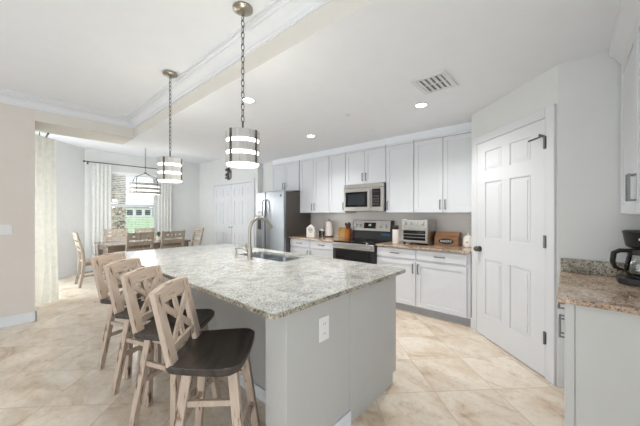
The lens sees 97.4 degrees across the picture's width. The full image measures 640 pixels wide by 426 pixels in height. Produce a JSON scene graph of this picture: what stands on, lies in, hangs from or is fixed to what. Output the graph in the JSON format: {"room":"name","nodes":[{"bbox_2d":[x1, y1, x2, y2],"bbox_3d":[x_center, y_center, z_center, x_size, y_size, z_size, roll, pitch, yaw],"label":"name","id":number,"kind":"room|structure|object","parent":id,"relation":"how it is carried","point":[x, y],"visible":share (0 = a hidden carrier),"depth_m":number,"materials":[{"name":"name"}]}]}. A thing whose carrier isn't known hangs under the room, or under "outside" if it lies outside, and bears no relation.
{"room":"kitchen","nodes":[
{"label":"kitchen","id":0,"kind":"room"},
{"bbox_2d":[0,103,34,317],"bbox_3d":[-5.274,-0.050,2.185,0.650,2.840,4.265,0,0,42],"label":"wall","id":1,"kind":"structure","parent":0,"point":[17,123],"depth_m":3.45,"materials":[{"name":"beige paint"}]},
{"bbox_2d":[0,225,11,234],"bbox_3d":[-3.780,0.200,3.372,0.008,0.120,0.116,0,0,42],"label":"light switch","id":2,"kind":"object","parent":1,"relation":"attached to","point":[4,229],"visible":1,"depth_m":3.37,"materials":[{"name":"white plastic"}]},
{"bbox_2d":[0,308,36,327],"bbox_3d":[-5.133,1.308,2.070,0.314,0.125,4.279,0,0,42],"label":"baseboard","id":3,"kind":"structure","parent":1,"relation":"attached to","point":[7,321],"depth_m":3.45,"materials":[{"name":"white paint"}]},
{"bbox_2d":[0,88,132,127],"bbox_3d":[-4.625,-1.383,2.335,0.122,0.135,5.350,0,0,42],"label":"trim","id":4,"kind":"structure","parent":1,"relation":"attached to","point":[6,96],"depth_m":3.70,"materials":[{"name":"white paint"}]},
{"bbox_2d":[35,134,84,272],"bbox_3d":[-5.468,-0.080,5.850,0.144,2.900,1.528,0,0,-2],"label":"wall","id":5,"kind":"structure","parent":0,"point":[70,166],"depth_m":6.09,"materials":[{"name":"grey paint"}]},
{"bbox_2d":[58,268,81,278],"bbox_3d":[-5.410,1.308,5.873,0.021,0.125,1.280,0,0,-3],"label":"baseboard","id":6,"kind":"structure","parent":5,"relation":"attached to","point":[65,274],"depth_m":6.02,"materials":[{"name":"white paint"}]},
{"bbox_2d":[35,109,133,144],"bbox_3d":[-3.495,-1.320,4.189,0.650,0.300,1.095,0,0,42],"label":"wall header","id":7,"kind":"structure","parent":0,"point":[45,122],"depth_m":4.03,"materials":[{"name":"paint"}]},
{"bbox_2d":[127,0,331,127],"bbox_3d":[-0.592,-1.383,2.248,6.270,0.135,0.122,0,0,42],"label":"trim","id":8,"kind":"structure","parent":7,"relation":"attached to","point":[278,16],"depth_m":2.37,"materials":[{"name":"white paint"}]},
{"bbox_3d":[-4.497,-1.295,4.567,1.510,0.311,0.021,0,0,42],"label":"curtain rod","id":9,"kind":"object","parent":7,"relation":"attached to","visible":0},
{"bbox_2d":[35,135,58,305],"bbox_3d":[-4.133,0.108,4.246,0.082,2.500,0.392,0,0,0],"label":"curtain","id":10,"kind":"object","parent":9,"relation":"hanging from","point":[46,256],"visible":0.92,"depth_m":4.24,"materials":[{"name":"beige fabric"}]},
{"bbox_2d":[35,131,216,163],"bbox_3d":[-4.108,-1.560,6.188,3.040,0.140,4.600,0,0,42],"label":"ceiling","id":11,"kind":"structure","parent":0,"point":[79,142],"depth_m":6.59,"materials":[{"name":"paint"}]},
{"bbox_2d":[129,148,160,194],"bbox_3d":[-3.815,-0.953,6.141,0.320,1.075,0.600,0,0,42],"label":"chandelier","id":12,"kind":"object","parent":11,"relation":"hanging from","point":[136,187],"visible":0.94,"depth_m":6.04,"materials":[{"name":"frosted glass"},{"name":"dark pewter"}]},
{"bbox_2d":[131,185,158,191],"bbox_3d":[-3.815,-0.530,6.141,0.288,0.190,0.540,0,0,42],"label":"diffuser","id":13,"kind":"object","parent":12,"relation":"attached to","point":[134,188],"depth_m":6.00,"materials":[{"name":"white glass"}]},
{"bbox_2d":[0,0,273,115],"bbox_3d":[-1.656,-1.540,-0.268,9.120,0.180,5.400,0,0,42],"label":"ceiling","id":14,"kind":"structure","parent":0,"point":[112,56],"depth_m":2.39,"materials":[{"name":"paint"}]},
{"bbox_2d":[157,70,182,182],"bbox_3d":[-1.550,-0.882,2.908,0.234,1.116,0.234,0,0,-30],"label":"pendant light","id":15,"kind":"object","parent":14,"relation":"hanging from","point":[169,169],"visible":1,"depth_m":2.84,"materials":[{"name":"frosted glass"},{"name":"dark pewter"},{"name":"brushed nickel"}]},
{"bbox_2d":[158,163,181,182],"bbox_3d":[-1.550,-0.440,2.908,0.216,0.231,0.216,0,0,16],"label":"diffuser","id":16,"kind":"object","parent":15,"relation":"attached to","point":[167,172],"depth_m":2.82,"materials":[{"name":"white glass"}]},
{"bbox_2d":[225,1,259,167],"bbox_3d":[-0.547,-0.892,1.990,0.234,1.116,0.234,0,0,-36],"label":"pendant light","id":17,"kind":"object","parent":14,"relation":"hanging from","point":[242,148],"visible":1,"depth_m":1.91,"materials":[{"name":"frosted glass"},{"name":"dark pewter"},{"name":"brushed nickel"}]},
{"bbox_2d":[227,136,257,167],"bbox_3d":[-0.547,-0.450,1.990,0.216,0.231,0.216,0,0,42],"label":"diffuser","id":18,"kind":"object","parent":17,"relation":"attached to","point":[242,151],"depth_m":1.89,"materials":[{"name":"white glass"}]},
{"bbox_2d":[85,149,198,266],"bbox_3d":[-4.697,-0.080,7.513,0.200,2.900,3.000,0,0,42],"label":"wall","id":19,"kind":"structure","parent":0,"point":[185,194],"depth_m":7.64,"materials":[{"name":"grey paint"}]},
{"bbox_2d":[85,266,91,271],"bbox_3d":[-4.550,1.308,7.517,0.014,0.125,2.700,0,0,42],"label":"baseboard","id":20,"kind":"structure","parent":19,"relation":"attached to","point":[88,268],"depth_m":6.55,"materials":[{"name":"white paint"}]},
{"bbox_2d":[83,160,156,168],"bbox_3d":[-4.742,-1.175,7.205,0.141,0.080,2.081,0,0,42],"label":"curtain rod","id":21,"kind":"object","parent":19,"relation":"attached to","point":[83,160],"visible":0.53,"depth_m":6.85,"materials":[{"name":"grey metal"}]},
{"bbox_2d":[92,163,111,270],"bbox_3d":[-5.165,0.090,6.660,0.042,2.500,0.382,0,0,42],"label":"curtain","id":22,"kind":"object","parent":21,"relation":"hanging from","point":[101,173],"visible":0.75,"depth_m":6.65,"materials":[{"name":"white fabric"}]},
{"bbox_2d":[157,172,171,248],"bbox_3d":[-4.249,0.090,7.692,0.042,2.500,0.382,0,0,42],"label":"curtain","id":23,"kind":"object","parent":21,"relation":"hanging from","point":[164,201],"visible":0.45,"depth_m":7.68,"materials":[{"name":"white fabric"}]},
{"bbox_2d":[112,174,156,240],"bbox_3d":[-4.841,-0.175,7.293,0.195,1.710,1.180,0,0,42],"label":"window","id":24,"kind":"structure","parent":19,"relation":"attached to","point":[154,205],"depth_m":7.68,"materials":[{"name":"white paint"}]},
{"bbox_2d":[112,171,156,237],"bbox_3d":[-4.821,-0.192,7.275,0.060,1.673,1.080,0,0,42],"label":"window blind","id":25,"kind":"object","parent":19,"relation":"attached to","point":[113,172],"visible":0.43,"depth_m":7.19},
{"bbox_2d":[199,159,261,247],"bbox_3d":[-2.564,-0.080,7.693,3.150,2.900,0.200,0,0,42],"label":"wall","id":26,"kind":"structure","parent":0,"point":[210,172],"depth_m":8.07,"materials":[{"name":"grey paint"}]},
{"bbox_2d":[225,167,230,179],"bbox_3d":[-2.415,-1.029,7.380,0.252,0.335,0.084,0,0,42],"label":"wall ornament","id":27,"kind":"object","parent":26,"relation":"attached to","point":[228,168],"visible":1,"depth_m":7.35,"materials":[{"name":"grey metal"}]},
{"bbox_2d":[212,178,254,247],"bbox_3d":[-2.314,0.268,7.304,2.010,2.205,0.048,0,0,42],"label":"door","id":28,"kind":"structure","parent":26,"relation":"in","point":[233,202],"depth_m":7.24,"materials":[{"name":"white paint"}]},
{"bbox_2d":[134,0,372,137],"bbox_3d":[-0.550,-1.310,2.295,6.270,0.280,0.003,0,0,42],"label":"beam","id":29,"kind":"structure","parent":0,"point":[333,11],"depth_m":2.15,"materials":[{"name":"paint"}]},
{"bbox_2d":[262,162,272,191],"bbox_3d":[-1.106,0.100,6.592,0.492,2.540,0.230,0,0,42],"label":"upper cabinet","id":30,"kind":"object","parent":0,"point":[266,167],"visible":0.21,"depth_m":6.54,"materials":[{"name":"grey paint"}]},
{"bbox_2d":[0,268,564,425],"bbox_3d":[-1.778,1.410,1.913,12.200,0.080,8.500,0,0,42],"label":"floor","id":31,"kind":"structure","parent":0,"point":[447,373],"depth_m":2.27,"materials":[{"name":"tile"}]},
{"bbox_2d":[72,232,105,287],"bbox_3d":[-4.402,0.865,5.434,0.452,1.010,0.548,0,0,42],"label":"dining chair","id":32,"kind":"object","parent":31,"relation":"on","point":[85,262],"visible":0.69,"depth_m":5.23,"materials":[{"name":"grey wood"}]},
{"bbox_2d":[104,228,133,269],"bbox_3d":[-4.496,0.865,6.292,0.548,1.010,0.452,0,0,42],"label":"dining chair","id":33,"kind":"object","parent":31,"relation":"on","point":[106,231],"visible":0.25,"depth_m":6.42,"materials":[{"name":"grey wood"}]},
{"bbox_2d":[90,252,155,378],"bbox_3d":[-1.695,0.873,2.570,0.528,1.001,0.517,0,0,3],"label":"bar stool","id":34,"kind":"object","parent":31,"relation":"on","point":[97,262],"visible":0.34,"depth_m":2.46,"materials":[{"name":"brown wood"}]},
{"bbox_2d":[119,232,153,283],"bbox_3d":[-3.562,0.865,5.463,0.548,1.010,0.452,0,0,42],"label":"dining chair","id":35,"kind":"object","parent":31,"relation":"on","point":[151,234],"visible":0.34,"depth_m":5.30,"materials":[{"name":"brown wood"}]},
{"bbox_2d":[103,258,181,406],"bbox_3d":[-1.328,0.873,2.238,0.528,1.001,0.517,0,0,2],"label":"bar stool","id":36,"kind":"object","parent":31,"relation":"on","point":[111,269],"visible":0.38,"depth_m":2.13,"materials":[{"name":"brown wood"}]},
{"bbox_2d":[94,238,190,272],"bbox_3d":[-3.820,0.990,6.120,1.000,0.760,1.560,0,0,42],"label":"dining table","id":37,"kind":"object","parent":31,"relation":"on","point":[108,246],"visible":0.47,"depth_m":5.80,"materials":[{"name":"brown wood"}]},
{"bbox_2d":[134,227,156,248],"bbox_3d":[-4.104,0.865,6.733,0.548,1.010,0.452,0,0,42],"label":"dining chair","id":38,"kind":"object","parent":31,"relation":"on","point":[137,230],"visible":0.16,"depth_m":6.90,"materials":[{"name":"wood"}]},
{"bbox_2d":[153,230,184,277],"bbox_3d":[-3.171,0.865,5.904,0.548,1.010,0.452,0,0,42],"label":"dining chair","id":39,"kind":"object","parent":31,"relation":"on","point":[164,234],"visible":0.27,"depth_m":5.73,"materials":[{"name":"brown wood"}]},
{"bbox_2d":[120,265,220,425],"bbox_3d":[-0.968,0.873,1.905,0.528,1.001,0.517,0,0,2],"label":"bar stool","id":40,"kind":"object","parent":31,"relation":"on","point":[148,332],"visible":0.57,"depth_m":1.81,"materials":[{"name":"brown wood"}]},
{"bbox_2d":[191,227,203,245],"bbox_3d":[-3.184,0.865,6.837,0.452,1.010,0.548,0,0,42],"label":"dining chair","id":41,"kind":"object","parent":31,"relation":"on","point":[196,230],"visible":0.4,"depth_m":7.00,"materials":[{"name":"grey wood"}]},
{"bbox_2d":[149,277,259,425],"bbox_3d":[-0.603,0.873,1.541,0.473,1.001,0.484,0,0,-2],"label":"bar stool","id":42,"kind":"object","parent":31,"relation":"on","point":[220,352],"visible":1,"depth_m":1.46,"materials":[{"name":"brown wood"}]},
{"bbox_2d":[163,255,395,425],"bbox_3d":[-0.797,0.928,2.752,2.753,0.884,1.203,0,0,42],"label":"kitchen island","id":43,"kind":"object","parent":31,"relation":"on","point":[301,380],"visible":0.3,"depth_m":1.76,"materials":[{"name":"grey paint"}]},
{"bbox_2d":[125,243,405,318],"bbox_3d":[-0.833,0.471,2.752,2.904,0.030,1.394,0,0,42],"label":"island countertop","id":44,"kind":"structure","parent":43,"relation":"on","point":[270,289],"depth_m":2.05,"materials":[{"name":"stone"}]},
{"bbox_2d":[234,247,244,256],"bbox_3d":[-0.831,0.405,2.908,0.116,0.103,0.043,0,0,2],"label":"soap dispenser","id":45,"kind":"object","parent":44,"relation":"on","point":[236,252],"visible":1,"depth_m":2.90,"materials":[{"name":"silver metal"}]},
{"bbox_2d":[245,217,272,259],"bbox_3d":[-0.609,0.246,2.862,0.289,0.420,0.128,0,0,-25],"label":"kitchen faucet","id":46,"kind":"object","parent":44,"relation":"on","point":[249,248],"visible":1,"depth_m":2.77,"materials":[{"name":"silver metal"}]},
{"bbox_2d":[252,254,294,261],"bbox_3d":[-0.530,0.579,3.003,0.764,0.182,0.372,0,0,42],"label":"sink","id":47,"kind":"object","parent":44,"relation":"in","point":[263,256],"visible":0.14,"depth_m":3.20,"materials":[{"name":"silver metal"}]},
{"bbox_2d":[319,315,328,342],"bbox_3d":[0.024,0.665,1.617,0.008,0.138,0.085,0,0,42],"label":"wall outlet","id":48,"kind":"object","parent":43,"relation":"attached to","point":[323,321],"visible":1,"depth_m":1.61,"materials":[{"name":"white plastic"}]},
{"bbox_2d":[256,190,309,251],"bbox_3d":[-0.800,0.470,5.883,0.882,1.800,0.803,0,0,42],"label":"refrigerator","id":49,"kind":"object","parent":31,"relation":"on","point":[281,209],"visible":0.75,"depth_m":5.57,"materials":[{"name":"silver metal"}]},
{"bbox_2d":[290,238,309,254],"bbox_3d":[-0.196,0.928,5.480,0.518,0.884,0.634,0,0,42],"label":"base cabinet","id":50,"kind":"object","parent":31,"relation":"on","point":[300,246],"visible":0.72,"depth_m":5.26,"materials":[{"name":"white paint"}]},
{"bbox_2d":[310,240,332,257],"bbox_3d":[0.218,0.928,5.113,0.581,0.884,0.634,0,0,42],"label":"base cabinet","id":51,"kind":"object","parent":31,"relation":"on","point":[317,248],"visible":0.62,"depth_m":4.90,"materials":[{"name":"white paint"}]},
{"bbox_2d":[289,235,349,241],"bbox_3d":[0.022,0.470,5.287,1.112,0.029,0.637,0,0,42],"label":"countertop","id":52,"kind":"structure","parent":51,"relation":"on","point":[317,237],"depth_m":5.11,"materials":[{"name":"brown stone"}]},
{"bbox_2d":[306,224,314,236],"bbox_3d":[-0.175,0.336,5.316,0.170,0.239,0.042,0,0,27],"label":"plaque","id":53,"kind":"object","parent":52,"relation":"on","point":[310,230],"visible":0.97,"depth_m":5.30,"materials":[{"name":"white ceramic"}]},
{"bbox_2d":[325,221,332,236],"bbox_3d":[0.175,0.285,5.408,0.170,0.340,0.170,0,0,42],"label":"paper towel holder","id":54,"kind":"object","parent":52,"relation":"on","point":[329,224],"visible":0.99,"depth_m":5.35,"materials":[{"name":"white paper"}]},
{"bbox_2d":[338,227,345,236],"bbox_3d":[0.445,0.363,5.276,0.260,0.189,0.063,0,0,42],"label":"cutting board","id":55,"kind":"object","parent":52,"relation":"on","point":[341,231],"visible":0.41,"depth_m":5.29,"materials":[{"name":"brown wood"}]},
{"bbox_2d":[345,222,350,237],"bbox_3d":[0.505,0.311,5.088,0.124,0.289,0.124,0,0,42],"label":"utensil crock","id":56,"kind":"object","parent":52,"relation":"on","point":[347,229],"visible":0.99,"depth_m":5.04,"materials":[{"name":"orange wood"}]},
{"bbox_2d":[333,220,393,263],"bbox_3d":[0.698,0.733,4.615,0.780,1.215,0.711,0,0,42],"label":"range","id":57,"kind":"object","parent":31,"relation":"on","point":[361,247],"visible":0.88,"depth_m":4.59,"materials":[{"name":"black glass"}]},
{"bbox_2d":[333,238,389,244],"bbox_3d":[0.722,0.465,4.641,0.780,0.019,0.640,0,0,42],"label":"cooktop","id":58,"kind":"object","parent":57,"relation":"in","point":[352,241],"depth_m":4.55,"materials":[{"name":"black glass"}]},
{"bbox_2d":[377,246,417,312],"bbox_3d":[1.254,0.928,4.193,0.595,0.884,0.634,0,0,42],"label":"base cabinet","id":59,"kind":"object","parent":31,"relation":"on","point":[405,258],"visible":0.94,"depth_m":3.91,"materials":[{"name":"white paint"}]},
{"bbox_2d":[416,249,470,325],"bbox_3d":[1.727,0.928,3.773,0.662,0.884,0.634,0,0,42],"label":"base cabinet","id":60,"kind":"object","parent":31,"relation":"on","point":[443,279],"visible":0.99,"depth_m":3.55,"materials":[{"name":"white paint"}]},
{"bbox_2d":[375,241,470,253],"bbox_3d":[1.503,0.470,3.973,1.267,0.029,0.637,0,0,42],"label":"countertop","id":61,"kind":"structure","parent":60,"relation":"on","point":[431,247],"depth_m":3.81,"materials":[{"name":"brown stone"}]},
{"bbox_2d":[392,225,398,243],"bbox_3d":[1.135,0.318,4.208,0.100,0.275,0.100,0,0,42],"label":"ceramic crock","id":62,"kind":"object","parent":61,"relation":"on","point":[395,231],"visible":1,"depth_m":4.17,"materials":[{"name":"white ceramic"}]},
{"bbox_2d":[402,219,435,245],"bbox_3d":[1.441,0.273,4.127,0.385,0.365,0.374,0,0,42],"label":"toaster oven","id":63,"kind":"object","parent":61,"relation":"on","point":[423,231],"visible":0.99,"depth_m":4.00,"materials":[{"name":"silver metal"}]},
{"bbox_2d":[434,231,461,246],"bbox_3d":[1.809,0.363,3.975,0.353,0.185,0.194,0,0,39],"label":"bread box","id":64,"kind":"object","parent":61,"relation":"on","point":[442,238],"visible":1,"depth_m":3.91,"materials":[{"name":"brown wood"}]},
{"bbox_2d":[463,233,470,246],"bbox_3d":[1.989,0.362,3.769,0.136,0.186,0.138,0,0,42],"label":"cookie jar","id":65,"kind":"object","parent":61,"relation":"on","point":[466,239],"visible":0.83,"depth_m":3.73,"materials":[{"name":"white ceramic"}]},
{"bbox_2d":[557,302,639,425],"bbox_3d":[1.847,0.928,1.654,0.674,0.884,0.865,0,0,42],"label":"base cabinet","id":66,"kind":"object","parent":31,"relation":"on","point":[602,347],"visible":0.74,"depth_m":1.44,"materials":[{"name":"white paint"}]},
{"bbox_2d":[556,271,639,314],"bbox_3d":[1.847,0.470,1.640,0.694,0.029,0.905,0,0,42],"label":"countertop","id":67,"kind":"structure","parent":66,"relation":"on","point":[588,290],"depth_m":1.59,"materials":[{"name":"brown stone"}]},
{"bbox_2d":[610,230,639,286],"bbox_3d":[2.054,0.282,1.787,0.302,0.347,0.190,0,0,42],"label":"coffee maker","id":68,"kind":"object","parent":67,"relation":"on","point":[631,237],"visible":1,"depth_m":1.80,"materials":[{"name":"black plastic"}]},
{"bbox_2d":[622,230,639,248],"bbox_3d":[2.054,0.166,1.787,0.188,0.115,0.188,0,0,42],"label":"basket","id":69,"kind":"object","parent":68,"relation":"on","point":[631,238],"depth_m":1.78,"materials":[{"name":"black plastic"}]},
{"bbox_2d":[123,0,620,163],"bbox_3d":[0.252,-1.400,3.688,6.920,0.460,3.150,0,0,42],"label":"ceiling","id":70,"kind":"structure","parent":0,"point":[363,64],"depth_m":2.34,"materials":[{"name":"paint"}]},
{"bbox_2d":[241,97,255,102],"bbox_3d":[-0.739,-1.165,2.903,0.150,0.007,0.150,0,0,42],"label":"recessed light","id":71,"kind":"object","parent":70,"relation":"in","point":[246,99],"visible":0.91,"depth_m":2.90,"materials":[{"name":"white paint"}]},
{"bbox_2d":[414,102,427,107],"bbox_3d":[1.094,-1.165,3.040,0.150,0.007,0.150,0,0,42],"label":"recessed light","id":72,"kind":"object","parent":70,"relation":"in","point":[421,104],"visible":1,"depth_m":3.04,"materials":[{"name":"white paint"}]},
{"bbox_2d":[410,70,457,94],"bbox_3d":[1.026,-1.162,2.526,0.300,0.015,0.360,0,0,42],"label":"ceiling vent","id":73,"kind":"object","parent":70,"relation":"in","point":[438,81],"visible":1,"depth_m":2.51,"materials":[{"name":"white metal"}]},
{"bbox_2d":[471,52,639,387],"bbox_3d":[2.136,0.100,2.725,0.647,2.540,2.174,0,0,-8],"label":"wall","id":74,"kind":"structure","parent":0,"point":[585,92],"depth_m":2.14,"materials":[{"name":"grey paint"}]},
{"bbox_2d":[414,129,470,212],"bbox_3d":[1.768,-0.533,3.929,0.804,1.063,0.372,0,0,42],"label":"upper cabinet","id":75,"kind":"object","parent":74,"relation":"attached to","point":[442,163],"visible":0.93,"depth_m":3.81,"materials":[{"name":"white paint"}]},
{"bbox_2d":[273,122,470,164],"bbox_3d":[0.569,-1.119,5.034,4.076,0.103,0.314,0,0,42],"label":"trim","id":76,"kind":"structure","parent":75,"relation":"on","point":[465,126],"depth_m":4.43,"materials":[{"name":"paint"}]},
{"bbox_2d":[472,104,555,384],"bbox_3d":[1.804,0.250,2.774,0.086,2.240,1.087,0,0,-3],"label":"door","id":77,"kind":"structure","parent":74,"relation":"in","point":[514,163],"depth_m":2.62,"materials":[{"name":"white paint"}]},
{"bbox_2d":[561,258,639,276],"bbox_3d":[2.142,0.403,1.970,0.691,0.105,0.021,0,0,42],"label":"backsplash","id":78,"kind":"structure","parent":74,"relation":"attached to","point":[593,267],"depth_m":2.07,"materials":[{"name":"beige stone"}]},
{"bbox_3d":[0.549,0.100,5.363,4.900,2.540,0.150,0,0,42],"label":"wall","id":79,"kind":"structure","parent":0,"visible":0},
{"bbox_2d":[271,160,299,191],"bbox_3d":[-0.646,-0.760,6.073,0.876,0.610,0.372,0,0,42],"label":"upper cabinet","id":80,"kind":"object","parent":79,"relation":"attached to","point":[285,176],"visible":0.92,"depth_m":5.92,"materials":[{"name":"white paint"}]},
{"bbox_2d":[329,152,355,212],"bbox_3d":[0.404,-0.533,5.140,0.366,1.063,0.372,0,0,42],"label":"upper cabinet","id":81,"kind":"object","parent":79,"relation":"attached to","point":[337,162],"visible":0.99,"depth_m":5.03,"materials":[{"name":"white paint"}]},
{"bbox_2d":[345,145,385,184],"bbox_3d":[0.836,-0.772,4.756,0.771,0.585,0.372,0,0,42],"label":"upper cabinet","id":82,"kind":"object","parent":79,"relation":"attached to","point":[366,165],"visible":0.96,"depth_m":4.62,"materials":[{"name":"white paint"}]},
{"bbox_2d":[344,182,385,210],"bbox_3d":[0.808,-0.253,4.725,0.765,0.445,0.431,0,0,42],"label":"microwave oven","id":83,"kind":"object","parent":82,"relation":"attached to","point":[371,196],"visible":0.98,"depth_m":4.56,"materials":[{"name":"silver metal"}]},
{"bbox_2d":[311,211,470,244],"bbox_3d":[1.008,0.220,4.847,3.171,0.500,0.012,0,0,42],"label":"wall","id":84,"kind":"structure","parent":79,"relation":"attached to","point":[445,222],"depth_m":4.65,"materials":[{"name":"grey paint"}]},
{"bbox_2d":[300,155,328,212],"bbox_3d":[-0.022,-0.533,5.518,0.756,1.063,0.372,0,0,42],"label":"upper cabinet","id":85,"kind":"object","parent":84,"relation":"attached to","point":[314,172],"visible":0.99,"depth_m":5.39,"materials":[{"name":"white paint"}]},
{"bbox_2d":[386,140,414,212],"bbox_3d":[1.296,-0.533,4.348,0.441,1.063,0.372,0,0,42],"label":"upper cabinet","id":86,"kind":"object","parent":84,"relation":"attached to","point":[400,155],"visible":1,"depth_m":4.23,"materials":[{"name":"white paint"}]},
{"bbox_2d":[465,222,470,229],"bbox_3d":[2.059,0.180,3.900,0.074,0.120,0.008,0,0,42],"label":"wall outlet","id":87,"kind":"object","parent":84,"relation":"attached to","point":[467,224],"visible":0.86,"depth_m":3.90,"materials":[{"name":"white plastic"}]},
{"bbox_3d":[1.897,0.100,1.090,0.110,2.540,1.750,0,0,42],"label":"wall","id":88,"kind":"structure","parent":0,"visible":0},
{"bbox_2d":[608,0,639,214],"bbox_3d":[1.778,-0.579,1.364,0.428,1.178,1.400,0,0,42],"label":"upper cabinet","id":89,"kind":"object","parent":88,"relation":"attached to","point":[624,47],"visible":1,"depth_m":1.67,"materials":[{"name":"white paint"}]},
{"label":"outside","id":90,"kind":"structure","parent":0,"visible":0},
{"bbox_2d":[125,216,153,232],"bbox_3d":[-39.383,1.630,75.083,141.400,0.120,180.000,0,0,42],"label":"lawn","id":91,"kind":"structure","parent":90,"point":[130,222],"depth_m":42.01,"materials":[{"name":"green plant"}]},
{"bbox_2d":[112,174,126,236],"bbox_3d":[-6.935,-1.127,9.661,4.059,5.393,3.976,0,0,42],"label":"palm tree","id":92,"kind":"object","parent":91,"relation":"on","point":[116,216],"visible":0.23,"depth_m":9.50,"materials":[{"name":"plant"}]},
{"bbox_2d":[126,207,152,216],"bbox_3d":[-82.396,-0.930,125.442,10.600,5.000,11.200,0,0,42],"label":"house","id":93,"kind":"structure","parent":91,"relation":"on","point":[132,211],"depth_m":122.08,"materials":[{"name":"grey tile"}]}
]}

